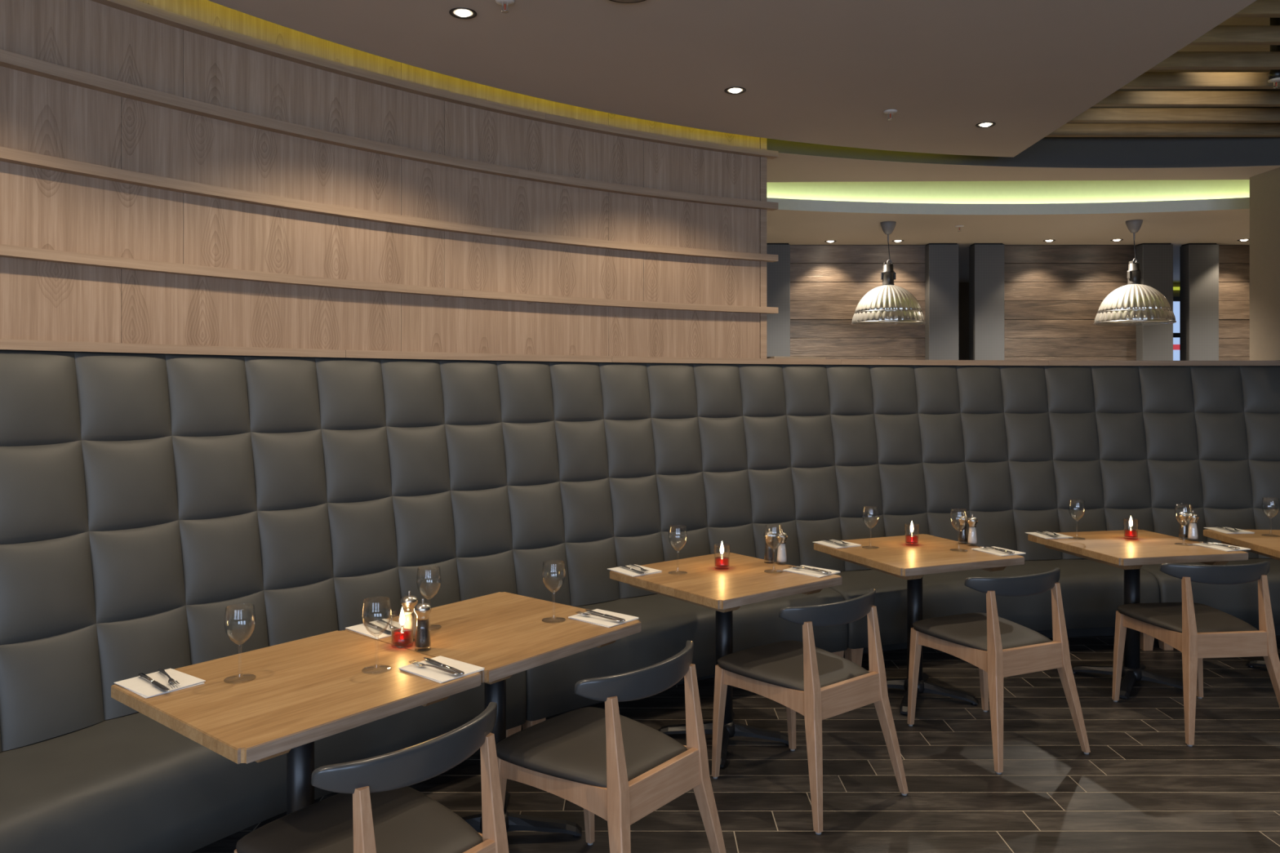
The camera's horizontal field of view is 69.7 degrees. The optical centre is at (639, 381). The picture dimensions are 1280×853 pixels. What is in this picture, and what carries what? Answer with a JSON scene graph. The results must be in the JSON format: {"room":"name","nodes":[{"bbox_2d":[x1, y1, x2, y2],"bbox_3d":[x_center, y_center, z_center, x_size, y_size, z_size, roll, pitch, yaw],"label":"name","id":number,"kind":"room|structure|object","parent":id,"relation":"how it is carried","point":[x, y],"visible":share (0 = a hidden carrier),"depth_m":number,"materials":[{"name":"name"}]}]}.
{"room":"restaurant","nodes":[
{"label":"restaurant","id":0,"kind":"room"},
{"bbox_2d":[0,0,777,358],"bbox_3d":[-1.411,-1.015,3.573,0.919,1.750,6.128,0,0,39],"label":"wall","id":1,"kind":"structure","parent":0,"point":[182,172],"depth_m":4.08,"materials":[{"name":"brown wood"}]},
{"bbox_2d":[0,338,1279,366],"bbox_3d":[1.038,0.735,4.505,10.656,1.750,2.701,0,0,-27],"label":"ledge","id":2,"kind":"structure","parent":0,"point":[6,344],"depth_m":4.64,"materials":[{"name":"brown wood"}]},
{"bbox_2d":[766,356,826,359],"bbox_3d":[0.999,-0.148,5.882,0.380,0.016,0.100,0,0,-22],"label":"flat board","id":3,"kind":"object","parent":2,"relation":"on","point":[805,357],"visible":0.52,"depth_m":5.84,"materials":[{"name":"beige paint"}]},
{"bbox_2d":[191,635,1279,852],"bbox_3d":[1.800,1.640,4.000,13.600,0.060,16.000,0,0,0],"label":"floor","id":4,"kind":"structure","parent":0,"point":[1140,788],"depth_m":3.78,"materials":[{"name":"tile"}]},
{"bbox_2d":[0,671,526,852],"bbox_3d":[-1.610,1.377,2.791,0.735,0.466,3.386,0,0,32],"label":"seat","id":5,"kind":"object","parent":4,"relation":"on","point":[132,783],"visible":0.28,"depth_m":2.84,"materials":[{"name":"grey leather"}]},
{"bbox_2d":[0,350,1279,752],"bbox_3d":[0.840,0.525,4.516,9.324,1.255,2.072,0,0,-29],"label":"banquette backrest","id":6,"kind":"object","parent":5,"relation":"on","point":[144,498],"visible":0.91,"depth_m":4.48,"materials":[{"name":"grey leather"}]},
{"bbox_2d":[111,630,481,814],"bbox_3d":[-0.983,1.235,2.664,0.745,0.750,0.745,0,0,39],"label":"dining table","id":7,"kind":"object","parent":4,"relation":"on","point":[304,691],"visible":0.94,"depth_m":2.56,"materials":[{"name":"brown wood"}]},
{"bbox_2d":[114,668,205,698],"bbox_3d":[-1.366,0.856,2.617,0.208,0.006,0.170,0,0,39],"label":"paper napkin","id":8,"kind":"object","parent":7,"relation":"on","point":[139,686],"visible":0.91,"depth_m":2.60,"materials":[{"name":"white paper"}]},
{"bbox_2d":[137,672,169,691],"bbox_3d":[-1.368,0.848,2.590,0.217,0.007,0.019,0,0,43],"label":"table knife","id":9,"kind":"object","parent":8,"relation":"on","point":[144,676],"visible":1,"depth_m":2.58,"materials":[{"name":"silver metal"}]},
{"bbox_2d":[157,668,179,685],"bbox_3d":[-1.352,0.846,2.634,0.023,0.009,0.196,0,0,-39],"label":"fork","id":10,"kind":"object","parent":8,"relation":"on","point":[171,680],"visible":1,"depth_m":2.61,"materials":[{"name":"silver metal"}]},
{"bbox_2d":[223,604,256,683],"bbox_3d":[-1.156,0.755,2.657,0.087,0.210,0.087,0,0,0],"label":"wine glass","id":11,"kind":"object","parent":7,"relation":"on","point":[242,673],"visible":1,"depth_m":2.66,"materials":[{"name":"clear glass"}]},
{"bbox_2d":[223,604,255,644],"bbox_3d":[-1.156,0.705,2.657,0.085,0.110,0.085,0,0,0],"label":"bowl","id":12,"kind":"object","parent":11,"relation":"on","point":[253,604],"depth_m":2.65,"materials":[{"name":"clear glass"}]},
{"bbox_2d":[361,596,391,673],"bbox_3d":[-0.785,0.755,2.743,0.087,0.210,0.087,0,0,-40],"label":"wine glass","id":13,"kind":"object","parent":7,"relation":"on","point":[380,665],"visible":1,"depth_m":2.74,"materials":[{"name":"clear glass"}]},
{"bbox_2d":[361,596,391,636],"bbox_3d":[-0.785,0.705,2.743,0.085,0.110,0.085,0,0,-40],"label":"bowl","id":14,"kind":"object","parent":13,"relation":"on","point":[387,597],"depth_m":2.74,"materials":[{"name":"clear glass"}]},
{"bbox_2d":[390,607,413,648],"bbox_3d":[-0.773,0.797,2.990,0.074,0.126,0.074,0,0,0],"label":"candle holder","id":15,"kind":"object","parent":7,"relation":"on","point":[402,636],"visible":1,"depth_m":2.97,"materials":[{"name":"red glass"}]},
{"bbox_2d":[398,655,484,683],"bbox_3d":[-0.592,0.856,2.741,0.208,0.006,0.170,0,0,40],"label":"paper napkin","id":16,"kind":"object","parent":7,"relation":"on","point":[436,675],"visible":0.8,"depth_m":2.73,"materials":[{"name":"white paper"}]},
{"bbox_2d":[408,660,457,675],"bbox_3d":[-0.609,0.846,2.717,0.196,0.009,0.023,0,0,35],"label":"fork","id":17,"kind":"object","parent":16,"relation":"on","point":[418,664],"visible":1,"depth_m":2.71,"materials":[{"name":"silver metal"}]},
{"bbox_2d":[423,657,464,675],"bbox_3d":[-0.588,0.848,2.744,0.019,0.007,0.217,0,0,-44],"label":"table knife","id":18,"kind":"object","parent":16,"relation":"on","point":[461,673],"visible":1,"depth_m":2.73,"materials":[{"name":"silver metal"}]},
{"bbox_2d":[234,702,508,852],"bbox_3d":[-0.640,1.221,2.270,0.598,0.778,0.540,0,0,37],"label":"dining chair","id":19,"kind":"object","parent":4,"relation":"on","point":[375,809],"visible":1,"depth_m":2.26,"materials":[{"name":"black leather"}]},
{"bbox_2d":[343,591,640,837],"bbox_3d":[-0.511,1.235,3.244,0.745,0.750,0.745,0,0,39],"label":"dining table","id":20,"kind":"object","parent":4,"relation":"on","point":[505,634],"visible":0.52,"depth_m":3.21,"materials":[{"name":"brown wood"}]},
{"bbox_2d":[345,618,417,639],"bbox_3d":[-0.895,0.856,3.189,0.208,0.006,0.170,0,0,43],"label":"paper napkin","id":21,"kind":"object","parent":20,"relation":"on","point":[360,628],"visible":0.69,"depth_m":3.18,"materials":[{"name":"white paper"}]},
{"bbox_2d":[362,621,391,633],"bbox_3d":[-0.899,0.848,3.163,0.019,0.007,0.217,0,0,-44],"label":"table knife","id":22,"kind":"object","parent":21,"relation":"on","point":[365,622],"visible":0.75,"depth_m":3.17,"materials":[{"name":"silver metal"}]},
{"bbox_2d":[376,617,399,630],"bbox_3d":[-0.880,0.846,3.206,0.023,0.009,0.196,0,0,-36],"label":"fork","id":23,"kind":"object","parent":21,"relation":"on","point":[393,628],"visible":0.88,"depth_m":3.20,"materials":[{"name":"silver metal"}]},
{"bbox_2d":[400,591,417,641],"bbox_3d":[-0.766,0.778,3.053,0.057,0.164,0.057,0,0,0],"label":"salt mill","id":24,"kind":"object","parent":20,"relation":"on","point":[409,602],"visible":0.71,"depth_m":3.04,"materials":[{"name":"clear glass"}]},
{"bbox_2d":[413,598,431,651],"bbox_3d":[-0.696,0.778,2.948,0.057,0.164,0.057,0,0,0],"label":"pepper mill","id":25,"kind":"object","parent":20,"relation":"on","point":[423,610],"visible":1,"depth_m":2.93,"materials":[{"name":"clear glass"}]},
{"bbox_2d":[416,566,441,630],"bbox_3d":[-0.737,0.755,3.208,0.087,0.210,0.087,0,0,10],"label":"wine glass","id":26,"kind":"object","parent":20,"relation":"on","point":[439,566],"visible":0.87,"depth_m":3.21,"materials":[{"name":"clear glass"}]},
{"bbox_2d":[416,566,441,599],"bbox_3d":[-0.737,0.705,3.208,0.085,0.110,0.085,0,0,10],"label":"bowl","id":27,"kind":"object","parent":26,"relation":"on","point":[439,566],"depth_m":3.20,"materials":[{"name":"clear glass"}]},
{"bbox_2d":[542,560,565,622],"bbox_3d":[-0.310,0.755,3.311,0.087,0.210,0.087,0,0,-30],"label":"wine glass","id":28,"kind":"object","parent":20,"relation":"on","point":[550,621],"visible":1,"depth_m":3.31,"materials":[{"name":"clear glass"}]},
{"bbox_2d":[542,560,565,591],"bbox_3d":[-0.310,0.705,3.311,0.085,0.110,0.085,0,0,-30],"label":"bowl","id":29,"kind":"object","parent":28,"relation":"on","point":[563,561],"depth_m":3.31,"materials":[{"name":"clear glass"}]},
{"bbox_2d":[568,608,639,627],"bbox_3d":[-0.132,0.856,3.333,0.208,0.006,0.170,0,0,41],"label":"paper napkin","id":30,"kind":"object","parent":20,"relation":"on","point":[597,620],"visible":0.79,"depth_m":3.31,"materials":[{"name":"white paper"}]},
{"bbox_2d":[575,611,620,622],"bbox_3d":[-0.150,0.846,3.309,0.196,0.009,0.023,0,0,35],"label":"fork","id":31,"kind":"object","parent":30,"relation":"on","point":[580,612],"visible":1,"depth_m":3.30,"materials":[{"name":"silver metal"}]},
{"bbox_2d":[585,609,625,622],"bbox_3d":[-0.128,0.848,3.335,0.019,0.007,0.217,0,0,-43],"label":"table knife","id":32,"kind":"object","parent":30,"relation":"on","point":[589,611],"visible":1,"depth_m":3.31,"materials":[{"name":"silver metal"}]},
{"bbox_2d":[495,640,725,852],"bbox_3d":[-0.102,1.221,2.848,0.598,0.778,0.540,0,0,39],"label":"dining chair","id":33,"kind":"object","parent":4,"relation":"on","point":[620,769],"visible":0.99,"depth_m":2.75,"materials":[{"name":"wood"}]},
{"bbox_2d":[522,587,848,729],"bbox_3d":[0.162,1.377,4.704,2.100,0.466,0.608,0,0,-33],"label":"seat","id":34,"kind":"object","parent":4,"relation":"on","point":[667,624],"visible":0.33,"depth_m":4.51,"materials":[{"name":"grey leather"}]},
{"bbox_2d":[609,551,841,768],"bbox_3d":[0.377,1.235,4.120,0.745,0.750,0.745,0,0,-38],"label":"dining table","id":35,"kind":"object","parent":4,"relation":"on","point":[745,582],"visible":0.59,"depth_m":4.05,"materials":[{"name":"brown wood"}]},
{"bbox_2d":[607,564,662,577],"bbox_3d":[-0.025,0.856,4.170,0.170,0.006,0.208,0,0,-36],"label":"paper napkin","id":36,"kind":"object","parent":35,"relation":"on","point":[620,570],"visible":0.87,"depth_m":4.15,"materials":[{"name":"white paper"}]},
{"bbox_2d":[619,564,645,573],"bbox_3d":[-0.034,0.848,4.144,0.019,0.007,0.217,0,0,-32],"label":"table knife","id":37,"kind":"object","parent":36,"relation":"on","point":[621,566],"visible":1,"depth_m":4.16,"materials":[{"name":"silver metal"}]},
{"bbox_2d":[628,563,648,571],"bbox_3d":[-0.007,0.846,4.183,0.023,0.009,0.196,0,0,-25],"label":"fork","id":38,"kind":"object","parent":36,"relation":"on","point":[631,564],"visible":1,"depth_m":4.17,"materials":[{"name":"silver metal"}]},
{"bbox_2d":[667,525,687,574],"bbox_3d":[0.169,0.755,4.125,0.087,0.210,0.087,0,0,20],"label":"wine glass","id":39,"kind":"object","parent":35,"relation":"on","point":[669,526],"visible":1,"depth_m":4.12,"materials":[{"name":"clear glass"}]},
{"bbox_2d":[668,525,687,550],"bbox_3d":[0.169,0.705,4.125,0.085,0.110,0.085,0,0,20],"label":"bowl","id":40,"kind":"object","parent":39,"relation":"on","point":[669,526],"depth_m":4.12,"materials":[{"name":"clear glass"}]},
{"bbox_2d":[714,541,729,569],"bbox_3d":[0.377,0.797,4.228,0.074,0.126,0.074,0,0,0],"label":"candle holder","id":41,"kind":"object","parent":35,"relation":"on","point":[720,562],"visible":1,"depth_m":4.21,"materials":[{"name":"red glass"}]},
{"bbox_2d":[763,528,775,563],"bbox_3d":[0.614,0.778,4.365,0.057,0.164,0.057,0,0,0],"label":"pepper mill","id":42,"kind":"object","parent":35,"relation":"on","point":[770,535],"visible":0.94,"depth_m":4.35,"materials":[{"name":"clear glass"}]},
{"bbox_2d":[764,524,782,573],"bbox_3d":[0.605,0.755,4.156,0.087,0.210,0.087,0,0,-21],"label":"wine glass","id":43,"kind":"object","parent":35,"relation":"on","point":[765,525],"visible":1,"depth_m":4.16,"materials":[{"name":"clear glass"}]},
{"bbox_2d":[764,524,782,547],"bbox_3d":[0.605,0.705,4.156,0.085,0.110,0.085,0,0,-21],"label":"bowl","id":44,"kind":"object","parent":43,"relation":"on","point":[765,525],"depth_m":4.15,"materials":[{"name":"clear glass"}]},
{"bbox_2d":[775,528,787,564],"bbox_3d":[0.668,0.778,4.332,0.057,0.164,0.057,0,0,0],"label":"salt mill","id":45,"kind":"object","parent":35,"relation":"on","point":[781,555],"visible":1,"depth_m":4.32,"materials":[{"name":"clear glass"}]},
{"bbox_2d":[782,564,839,577],"bbox_3d":[0.775,0.856,4.152,0.170,0.006,0.208,0,0,-43],"label":"paper napkin","id":46,"kind":"object","parent":35,"relation":"on","point":[802,571],"visible":0.84,"depth_m":4.13,"materials":[{"name":"white paper"}]},
{"bbox_2d":[788,565,827,573],"bbox_3d":[0.754,0.846,4.130,0.196,0.009,0.023,0,0,41],"label":"fork","id":47,"kind":"object","parent":46,"relation":"on","point":[789,566],"visible":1,"depth_m":4.12,"materials":[{"name":"silver metal"}]},
{"bbox_2d":[794,564,831,573],"bbox_3d":[0.779,0.848,4.154,0.019,0.007,0.217,0,0,-38],"label":"table knife","id":48,"kind":"object","parent":46,"relation":"on","point":[828,572],"visible":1,"depth_m":4.13,"materials":[{"name":"silver metal"}]},
{"bbox_2d":[711,588,908,835],"bbox_3d":[0.656,1.221,3.655,0.540,0.778,0.598,0,0,-38],"label":"dining chair","id":49,"kind":"object","parent":4,"relation":"on","point":[818,684],"visible":1,"depth_m":3.55,"materials":[{"name":"wood"}]},
{"bbox_2d":[813,533,1024,715],"bbox_3d":[1.405,1.235,4.701,0.745,0.750,0.745,0,0,-23],"label":"dining table","id":50,"kind":"object","parent":4,"relation":"on","point":[932,554],"visible":0.68,"depth_m":4.62,"materials":[{"name":"brown wood"}]},
{"bbox_2d":[813,539,861,548],"bbox_3d":[1.038,0.856,4.851,0.170,0.006,0.208,0,0,-26],"label":"paper napkin","id":51,"kind":"object","parent":50,"relation":"on","point":[823,543],"visible":0.9,"depth_m":4.83,"materials":[{"name":"white paper"}]},
{"bbox_2d":[822,538,846,546],"bbox_3d":[1.024,0.848,4.828,0.019,0.007,0.217,0,0,-23],"label":"table knife","id":52,"kind":"object","parent":51,"relation":"on","point":[824,540],"visible":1,"depth_m":4.85,"materials":[{"name":"silver metal"}]},
{"bbox_2d":[831,538,850,544],"bbox_3d":[1.057,0.846,4.861,0.023,0.009,0.196,0,0,-15],"label":"fork","id":53,"kind":"object","parent":51,"relation":"on","point":[831,539],"visible":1,"depth_m":4.83,"materials":[{"name":"silver metal"}]},
{"bbox_2d":[862,506,879,548],"bbox_3d":[1.192,0.755,4.754,0.087,0.210,0.087,0,0,29],"label":"wine glass","id":54,"kind":"object","parent":50,"relation":"on","point":[863,507],"visible":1,"depth_m":4.75,"materials":[{"name":"clear glass"}]},
{"bbox_2d":[904,522,919,546],"bbox_3d":[1.430,0.797,4.837,0.074,0.126,0.074,0,0,0],"label":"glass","id":55,"kind":"object","parent":50,"relation":"on","point":[910,539],"visible":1,"depth_m":4.82,"materials":[{"name":"red glass"}]},
{"bbox_2d":[949,511,967,551],"bbox_3d":[1.620,0.755,4.673,0.087,0.210,0.087,0,0,-11],"label":"wine glass","id":56,"kind":"object","parent":50,"relation":"on","point":[950,511],"visible":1,"depth_m":4.67,"materials":[{"name":"clear glass"}]},
{"bbox_2d":[957,512,968,544],"bbox_3d":[1.714,0.778,4.877,0.057,0.164,0.057,0,0,0],"label":"pepper mill","id":57,"kind":"object","parent":50,"relation":"on","point":[962,537],"visible":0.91,"depth_m":4.86,"materials":[{"name":"clear glass"}]},
{"bbox_2d":[966,514,977,546],"bbox_3d":[1.742,0.778,4.821,0.057,0.164,0.057,0,0,0],"label":"salt mill","id":58,"kind":"object","parent":50,"relation":"on","point":[972,522],"visible":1,"depth_m":4.80,"materials":[{"name":"clear glass"}]},
{"bbox_2d":[971,546,1026,556],"bbox_3d":[1.807,0.856,4.639,0.170,0.006,0.208,0,0,-24],"label":"paper napkin","id":59,"kind":"object","parent":50,"relation":"on","point":[990,551],"visible":0.77,"depth_m":4.62,"materials":[{"name":"white paper"}]},
{"bbox_2d":[977,546,1011,553],"bbox_3d":[1.780,0.846,4.625,0.023,0.009,0.196,0,0,-30],"label":"fork","id":60,"kind":"object","parent":59,"relation":"on","point":[977,546],"visible":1,"depth_m":4.62,"materials":[{"name":"silver metal"}]},
{"bbox_2d":[984,545,1014,553],"bbox_3d":[1.812,0.848,4.639,0.019,0.007,0.217,0,0,-18],"label":"table knife","id":61,"kind":"object","parent":59,"relation":"on","point":[984,545],"visible":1,"depth_m":4.61,"materials":[{"name":"silver metal"}]},
{"bbox_2d":[829,559,1159,666],"bbox_3d":[2.045,1.377,5.531,2.210,0.466,0.614,0,0,-14],"label":"seat","id":62,"kind":"object","parent":4,"relation":"on","point":[1092,592],"visible":0.56,"depth_m":5.38,"materials":[{"name":"grey leather"}]},
{"bbox_2d":[906,567,1090,774],"bbox_3d":[1.587,1.221,4.140,0.540,0.778,0.598,0,0,-24],"label":"dining chair","id":63,"kind":"object","parent":4,"relation":"on","point":[1000,647],"visible":1,"depth_m":3.99,"materials":[{"name":"wood"}]},
{"bbox_2d":[1027,529,1248,699],"bbox_3d":[2.621,1.235,4.900,0.745,0.750,0.745,0,0,-12],"label":"dining table","id":64,"kind":"object","parent":4,"relation":"on","point":[1110,548],"visible":0.8,"depth_m":4.84,"materials":[{"name":"brown wood"}]},
{"bbox_2d":[1024,531,1071,538],"bbox_3d":[2.277,0.856,5.123,0.170,0.006,0.208,0,0,-9],"label":"paper napkin","id":65,"kind":"object","parent":64,"relation":"on","point":[1036,534],"visible":0.82,"depth_m":5.09,"materials":[{"name":"white paper"}]},
{"bbox_2d":[1035,530,1057,537],"bbox_3d":[2.257,0.848,5.104,0.019,0.007,0.217,0,0,-6],"label":"table knife","id":66,"kind":"object","parent":65,"relation":"on","point":[1039,531],"visible":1,"depth_m":5.12,"materials":[{"name":"silver metal"}]},
{"bbox_2d":[1068,500,1085,539],"bbox_3d":[2.387,0.755,5.026,0.087,0.210,0.087,0,0,39],"label":"wine glass","id":67,"kind":"object","parent":64,"relation":"on","point":[1084,500],"visible":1,"depth_m":5.02,"materials":[{"name":"clear glass"}]},
{"bbox_2d":[1123,515,1138,539],"bbox_3d":[2.679,0.797,5.020,0.074,0.126,0.074,0,0,0],"label":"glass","id":68,"kind":"object","parent":64,"relation":"on","point":[1127,532],"visible":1,"depth_m":5.00,"materials":[{"name":"red glass"}]},
{"bbox_2d":[1177,509,1188,539],"bbox_3d":[2.964,0.778,5.012,0.057,0.164,0.057,0,0,0],"label":"pepper mill","id":69,"kind":"object","parent":64,"relation":"on","point":[1184,529],"visible":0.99,"depth_m":5.00,"materials":[{"name":"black glass"}]},
{"bbox_2d":[1174,505,1193,546],"bbox_3d":[2.865,0.755,4.845,0.087,0.210,0.087,0,0,-1],"label":"wine glass","id":70,"kind":"object","parent":64,"relation":"on","point":[1186,505],"visible":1,"depth_m":4.84,"materials":[{"name":"clear glass"}]},
{"bbox_2d":[1174,505,1193,525],"bbox_3d":[2.865,0.705,4.845,0.085,0.110,0.085,0,0,-1],"label":"bowl","id":71,"kind":"object","parent":70,"relation":"on","point":[1186,505],"depth_m":4.83,"materials":[{"name":"clear glass"}]},
{"bbox_2d":[1186,510,1199,541],"bbox_3d":[2.982,0.778,4.960,0.057,0.164,0.057,0,0,0],"label":"salt mill","id":72,"kind":"object","parent":64,"relation":"on","point":[1193,533],"visible":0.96,"depth_m":4.95,"materials":[{"name":"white glass"}]},
{"bbox_2d":[1192,542,1250,551],"bbox_3d":[3.010,0.856,4.764,0.170,0.006,0.208,0,0,-17],"label":"paper napkin","id":73,"kind":"object","parent":64,"relation":"on","point":[1211,546],"visible":0.87,"depth_m":4.74,"materials":[{"name":"white paper"}]},
{"bbox_2d":[1197,541,1235,549],"bbox_3d":[2.982,0.846,4.754,0.023,0.009,0.196,0,0,-23],"label":"fork","id":74,"kind":"object","parent":73,"relation":"on","point":[1197,541],"visible":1,"depth_m":4.74,"materials":[{"name":"silver metal"}]},
{"bbox_2d":[1204,541,1239,549],"bbox_3d":[3.015,0.848,4.764,0.019,0.007,0.217,0,0,-12],"label":"table knife","id":75,"kind":"object","parent":73,"relation":"on","point":[1237,548],"visible":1,"depth_m":4.72,"materials":[{"name":"silver metal"}]},
{"bbox_2d":[1111,560,1279,746],"bbox_3d":[2.647,1.221,4.374,0.540,0.778,0.598,0,0,-6],"label":"dining chair","id":76,"kind":"object","parent":4,"relation":"on","point":[1198,631],"visible":1,"depth_m":4.17,"materials":[{"name":"wood"}]},
{"bbox_2d":[1140,558,1279,650],"bbox_3d":[4.114,1.377,5.692,2.138,0.466,0.609,0,0,5],"label":"seat","id":77,"kind":"object","parent":4,"relation":"on","point":[1240,601],"visible":0.31,"depth_m":5.49,"materials":[{"name":"grey leather"}]},
{"bbox_2d":[1203,529,1279,667],"bbox_3d":[3.622,1.235,4.958,0.745,0.750,0.745,0,0,3],"label":"dining table","id":78,"kind":"object","parent":4,"relation":"on","point":[1268,546],"visible":0.94,"depth_m":5.04,"materials":[{"name":"brown wood"}]},
{"bbox_2d":[1203,527,1254,533],"bbox_3d":[3.386,0.856,5.290,0.170,0.006,0.208,0,0,-1],"label":"paper napkin","id":79,"kind":"object","parent":78,"relation":"on","point":[1216,529],"visible":0.86,"depth_m":5.25,"materials":[{"name":"white paper"}]},
{"bbox_2d":[1214,525,1237,532],"bbox_3d":[3.364,0.848,5.274,0.019,0.007,0.217,0,0,2],"label":"table knife","id":80,"kind":"object","parent":79,"relation":"on","point":[1215,526],"visible":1,"depth_m":5.30,"materials":[{"name":"silver metal"}]},
{"bbox_2d":[1261,497,1279,537],"bbox_3d":[3.510,0.755,5.118,0.087,0.210,0.087,0,0,-41],"label":"wine glass","id":81,"kind":"object","parent":78,"relation":"on","point":[1262,498],"visible":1,"depth_m":5.12,"materials":[{"name":"clear glass"}]},
{"bbox_2d":[1261,497,1279,516],"bbox_3d":[3.510,0.705,5.118,0.085,0.110,0.085,0,0,-41],"label":"bowl","id":82,"kind":"object","parent":81,"relation":"on","point":[1262,498],"depth_m":5.12,"materials":[{"name":"clear glass"}]},
{"bbox_2d":[208,0,1279,182],"bbox_3d":[1.037,-1.717,1.403,12.054,0.586,10.786,0,0,0],"label":"ceiling","id":83,"kind":"structure","parent":0,"point":[819,72],"depth_m":4.17,"materials":[{"name":"grey paint"}]},
{"bbox_2d":[448,7,476,18],"bbox_3d":[-0.684,-1.421,3.557,0.106,0.013,0.106,0,0,0],"label":"recessed light","id":84,"kind":"object","parent":83,"relation":"in","point":[463,14],"visible":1,"depth_m":3.55,"materials":[{"name":"white"}]},
{"bbox_2d":[495,0,514,13],"bbox_3d":[-0.505,-1.403,3.440,0.072,0.045,0.072,0,0,0],"label":"sprinkler","id":85,"kind":"object","parent":83,"relation":"attached to","point":[504,2],"visible":1,"depth_m":3.44,"materials":[{"name":"white plastic"}]},
{"bbox_2d":[609,0,645,3],"bbox_3d":[-0.045,-1.418,3.345,0.218,0.014,0.218,0,0,0],"label":"ceiling speaker","id":86,"kind":"object","parent":83,"relation":"attached to","point":[616,1],"visible":1,"depth_m":3.42,"materials":[{"name":"grey plastic"}]},
{"bbox_2d":[613,0,642,2],"bbox_3d":[-0.045,-1.418,3.345,0.200,0.014,0.200,0,0,0],"label":"grille","id":87,"kind":"object","parent":86,"relation":"attached to","point":[617,1],"depth_m":3.42,"materials":[{"name":"grey plastic"}]},
{"bbox_2d":[724,86,746,93],"bbox_3d":[0.466,-1.421,4.501,0.106,0.013,0.106,0,0,0],"label":"recessed light","id":88,"kind":"object","parent":83,"relation":"in","point":[732,91],"visible":1,"depth_m":4.49,"materials":[{"name":"white"}]},
{"bbox_2d":[883,109,897,119],"bbox_3d":[1.320,-1.403,4.851,0.072,0.045,0.072,0,0,0],"label":"sprinkler","id":89,"kind":"object","parent":83,"relation":"attached to","point":[888,112],"visible":1,"depth_m":4.84,"materials":[{"name":"metal"}]},
{"bbox_2d":[975,121,995,127],"bbox_3d":[1.917,-1.421,5.102,0.106,0.013,0.106,0,0,0],"label":"recessed light","id":90,"kind":"object","parent":83,"relation":"in","point":[984,125],"visible":1,"depth_m":5.09,"materials":[{"name":"white"}]},
{"bbox_2d":[766,243,1249,360],"bbox_3d":[1.800,0.160,8.688,13.600,2.900,0.236,0,0,0],"label":"wall","id":91,"kind":"structure","parent":0,"point":[1027,302],"depth_m":8.68,"materials":[{"name":"brown wood"}]},
{"bbox_2d":[766,179,1249,282],"bbox_3d":[1.800,-1.650,9.000,13.580,0.720,5.980,0,0,0],"label":"ceiling","id":92,"kind":"structure","parent":0,"point":[1176,212],"depth_m":7.26,"materials":[{"name":"grey paint"}]},
{"bbox_2d":[851,221,925,326],"bbox_3d":[2.014,-0.869,7.466,0.586,0.842,0.586,0,0,0],"label":"pendant lamp","id":93,"kind":"object","parent":92,"relation":"hanging from","point":[887,304],"visible":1,"depth_m":7.30,"materials":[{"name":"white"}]},
{"bbox_2d":[955,225,964,231],"bbox_3d":[2.652,-1.268,7.636,0.072,0.045,0.072,0,0,0],"label":"sprinkler","id":94,"kind":"object","parent":92,"relation":"attached to","point":[957,226],"visible":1,"depth_m":7.62,"materials":[{"name":"metal"}]},
{"bbox_2d":[1043,239,1055,241],"bbox_3d":[3.745,-1.286,8.417,0.106,0.013,0.106,0,0,0],"label":"recessed light","id":95,"kind":"object","parent":92,"relation":"in","point":[1049,240],"visible":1,"depth_m":8.41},
{"bbox_2d":[1093,219,1176,325],"bbox_3d":[3.971,-0.869,7.390,0.586,0.842,0.586,0,0,-20],"label":"pendant lamp","id":96,"kind":"object","parent":92,"relation":"hanging from","point":[1135,303],"visible":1,"depth_m":7.23,"materials":[{"name":"metal"}]},
{"bbox_2d":[958,282,1179,359],"bbox_3d":[1.800,-0.200,12.050,13.600,3.620,0.100,0,0,0],"label":"wall","id":97,"kind":"structure","parent":0,"point":[963,287],"depth_m":12.00,"materials":[{"name":"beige paint"}]},
{"bbox_2d":[1173,286,1179,360],"bbox_3d":[6.900,0.040,11.965,3.000,2.540,0.050,0,0,0],"label":"window","id":98,"kind":"structure","parent":97,"relation":"in","point":[1175,299],"depth_m":11.96,"materials":[{"name":"glass"}]},
{"bbox_2d":[1044,0,1279,137],"bbox_3d":[1.800,-1.850,4.000,13.600,0.520,16.000,0,0,0],"label":"ceiling","id":99,"kind":"structure","parent":0,"point":[1236,53],"depth_m":5.28,"materials":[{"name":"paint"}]},
{"bbox_2d":[1267,77,1279,88],"bbox_3d":[3.320,-1.552,4.800,0.072,0.045,0.072,0,0,0],"label":"sprinkler","id":100,"kind":"object","parent":99,"relation":"attached to","point":[1275,80],"visible":1,"depth_m":4.80,"materials":[{"name":"metal"}]},
{"bbox_2d":[1268,17,1279,79],"bbox_3d":[3.320,-1.790,4.800,0.068,0.430,0.068,0,0,0],"label":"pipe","id":101,"kind":"object","parent":99,"relation":"attached to","point":[1273,73],"visible":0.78,"depth_m":4.78,"materials":[{"name":"black metal"}]},
{"bbox_2d":[1249,167,1279,360],"bbox_3d":[5.327,-0.783,6.160,2.145,1.285,0.520,0,0,0],"label":"wall","id":102,"kind":"structure","parent":0,"point":[1264,188],"depth_m":6.26,"materials":[{"name":"beige paint"}]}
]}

